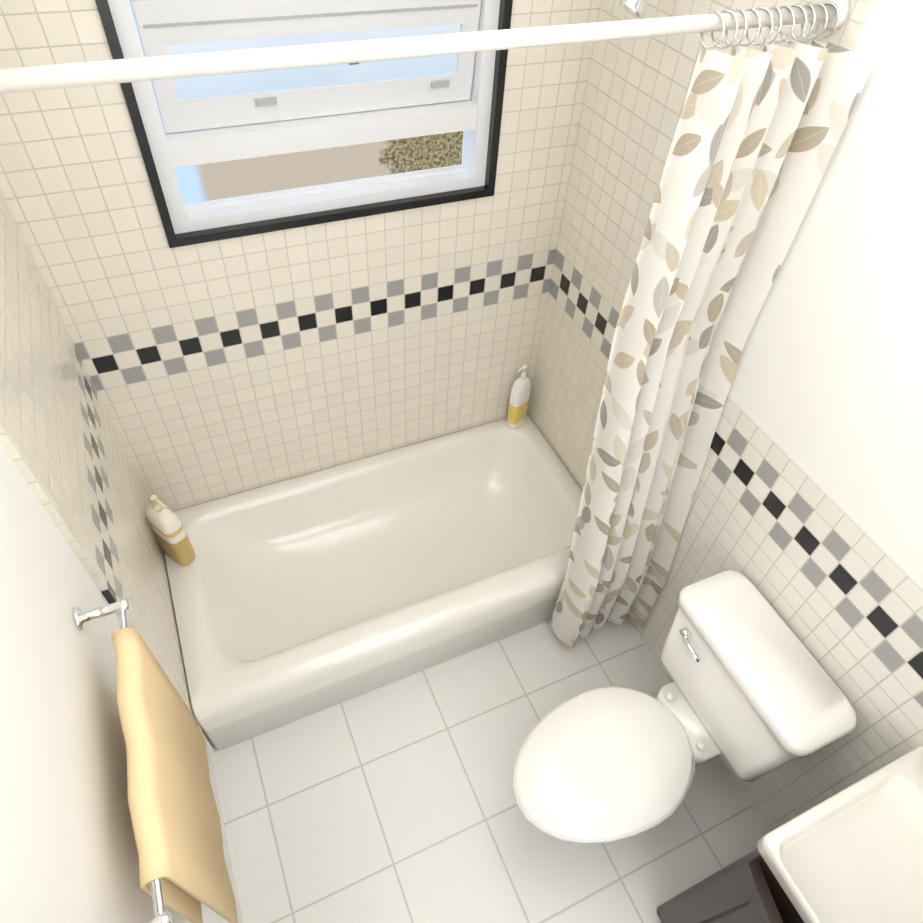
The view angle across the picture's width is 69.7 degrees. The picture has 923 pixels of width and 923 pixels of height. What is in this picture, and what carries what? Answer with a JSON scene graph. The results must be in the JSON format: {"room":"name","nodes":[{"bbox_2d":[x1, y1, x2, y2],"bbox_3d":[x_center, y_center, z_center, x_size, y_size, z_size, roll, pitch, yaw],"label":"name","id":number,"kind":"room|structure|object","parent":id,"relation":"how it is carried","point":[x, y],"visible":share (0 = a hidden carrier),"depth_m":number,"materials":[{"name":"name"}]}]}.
{"room":"bathroom","nodes":[
{"label":"bathroom","id":0,"kind":"room"},
{"bbox_2d":[0,443,242,922],"bbox_3d":[-0.595,0.498,0.931,0.120,2.385,2.520,-16,52,-18],"label":"wall","id":1,"kind":"structure","parent":0,"point":[68,850],"depth_m":0.95,"materials":[{"name":"white paint"}]},
{"bbox_2d":[0,189,214,753],"bbox_3d":[-0.888,-0.128,1.465,0.014,2.385,0.780,-16,52,-18],"label":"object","id":2,"kind":"structure","parent":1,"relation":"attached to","point":[61,444],"depth_m":1.48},
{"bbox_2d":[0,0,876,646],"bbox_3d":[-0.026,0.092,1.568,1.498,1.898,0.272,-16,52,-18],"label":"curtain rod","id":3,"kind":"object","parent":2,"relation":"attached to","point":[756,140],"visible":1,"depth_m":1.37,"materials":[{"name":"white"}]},
{"bbox_2d":[549,34,876,646],"bbox_3d":[0.518,-0.044,1.772,0.305,1.835,0.261,-16,52,-18],"label":"shower curtain","id":4,"kind":"object","parent":3,"relation":"hanging from","point":[757,133],"depth_m":1.48,"materials":[{"name":"fabric"}]},
{"bbox_2d":[73,597,237,922],"bbox_3d":[-0.537,0.588,1.189,0.096,0.487,0.554,-16,52,-18],"label":"towel rail","id":5,"kind":"object","parent":1,"relation":"attached to","point":[176,824],"visible":1,"depth_m":1.09,"materials":[{"name":"yellow fabric"}]},
{"bbox_2d":[111,627,237,922],"bbox_3d":[-0.514,0.586,1.194,0.052,0.485,0.401,-16,52,-18],"label":"towel","id":6,"kind":"object","parent":5,"relation":"hanging from","point":[175,817],"depth_m":1.08,"materials":[{"name":"yellow fabric"}]},
{"bbox_2d":[0,0,600,510],"bbox_3d":[-0.379,-0.646,1.965,1.770,2.385,0.120,-16,52,-18],"label":"wall","id":7,"kind":"structure","parent":0,"point":[222,368],"depth_m":1.99,"materials":[{"name":"tile"}]},
{"bbox_2d":[95,0,512,247],"bbox_3d":[-0.331,-0.921,1.647,0.930,0.630,0.110,-16,52,-18],"label":"window","id":8,"kind":"structure","parent":7,"relation":"in","point":[171,27],"depth_m":1.64,"materials":[{"name":"white plastic"}]},
{"bbox_2d":[184,164,466,211],"bbox_3d":[-0.357,-0.769,1.855,0.806,0.010,0.025,-16,52,-18],"label":"window sill","id":9,"kind":"structure","parent":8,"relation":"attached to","point":[232,201],"depth_m":1.84,"materials":[{"name":"white plastic"}]},
{"bbox_2d":[211,617,768,922],"bbox_3d":[0.063,1.057,2.149,1.770,0.100,2.640,-16,52,-18],"label":"floor","id":10,"kind":"structure","parent":0,"point":[394,802],"depth_m":2.05,"materials":[{"name":"tile"}]},
{"bbox_2d":[164,413,581,750],"bbox_3d":[-0.254,0.360,2.476,1.496,0.300,0.777,-16,52,-18],"label":"bathtub","id":11,"kind":"object","parent":10,"relation":"on","point":[298,598],"visible":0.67,"depth_m":2.46,"materials":[{"name":"white ceramic"}]},
{"bbox_2d":[146,494,195,565],"bbox_3d":[-0.952,0.211,2.144,0.125,0.314,0.062,30,53,21],"label":"shampoo bottle","id":12,"kind":"object","parent":11,"relation":"on","point":[167,528],"visible":1,"depth_m":2.11,"materials":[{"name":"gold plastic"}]},
{"bbox_2d":[506,364,530,428],"bbox_3d":[0.234,-0.265,2.656,0.085,0.314,0.048,-34,59,-29],"label":"lotion bottle","id":13,"kind":"object","parent":11,"relation":"on","point":[519,400],"visible":1,"depth_m":2.64,"materials":[{"name":"white plastic"}]},
{"bbox_2d":[512,570,856,843],"bbox_3d":[0.489,0.794,1.851,0.755,0.742,0.472,-16,52,-18],"label":"toilet","id":14,"kind":"object","parent":10,"relation":"on","point":[752,691],"visible":1,"depth_m":1.74,"materials":[{"name":"white ceramic"}]},
{"bbox_2d":[657,746,922,922],"bbox_3d":[0.874,1.109,1.378,0.549,1.073,0.660,-16,52,-18],"label":"bathroom vanity","id":15,"kind":"object","parent":10,"relation":"on","point":[853,853],"visible":1,"depth_m":1.33,"materials":[{"name":"white ceramic"}]},
{"bbox_2d":[757,746,922,922],"bbox_3d":[0.929,0.939,1.215,0.458,0.112,0.660,-16,52,-18],"label":"sink","id":16,"kind":"object","parent":15,"relation":"in","point":[855,856],"depth_m":1.32,"materials":[{"name":"white ceramic"}]},
{"bbox_2d":[629,0,922,831],"bbox_3d":[0.909,0.052,1.441,0.120,2.385,2.520,-16,52,-18],"label":"wall","id":17,"kind":"structure","parent":0,"point":[805,516],"depth_m":1.45,"materials":[{"name":"paint"}]},
{"bbox_2d":[527,0,875,490],"bbox_3d":[0.495,-0.537,1.933,0.014,2.385,0.780,-16,52,-18],"label":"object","id":18,"kind":"structure","parent":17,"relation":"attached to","point":[636,90],"depth_m":1.90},
{"bbox_2d":[617,0,646,18],"bbox_3d":[0.418,-1.039,1.439,0.158,0.136,0.072,-16,52,-18],"label":"shower head","id":19,"kind":"object","parent":18,"relation":"attached to","point":[637,8],"visible":0.94,"depth_m":1.44},
{"label":"outside","id":20,"kind":"structure","parent":0,"visible":0},
{"bbox_2d":[129,0,462,203],"bbox_3d":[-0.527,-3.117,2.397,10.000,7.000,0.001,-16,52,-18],"label":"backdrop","id":21,"kind":"structure","parent":20,"point":[226,179],"depth_m":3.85,"materials":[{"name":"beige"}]}
]}

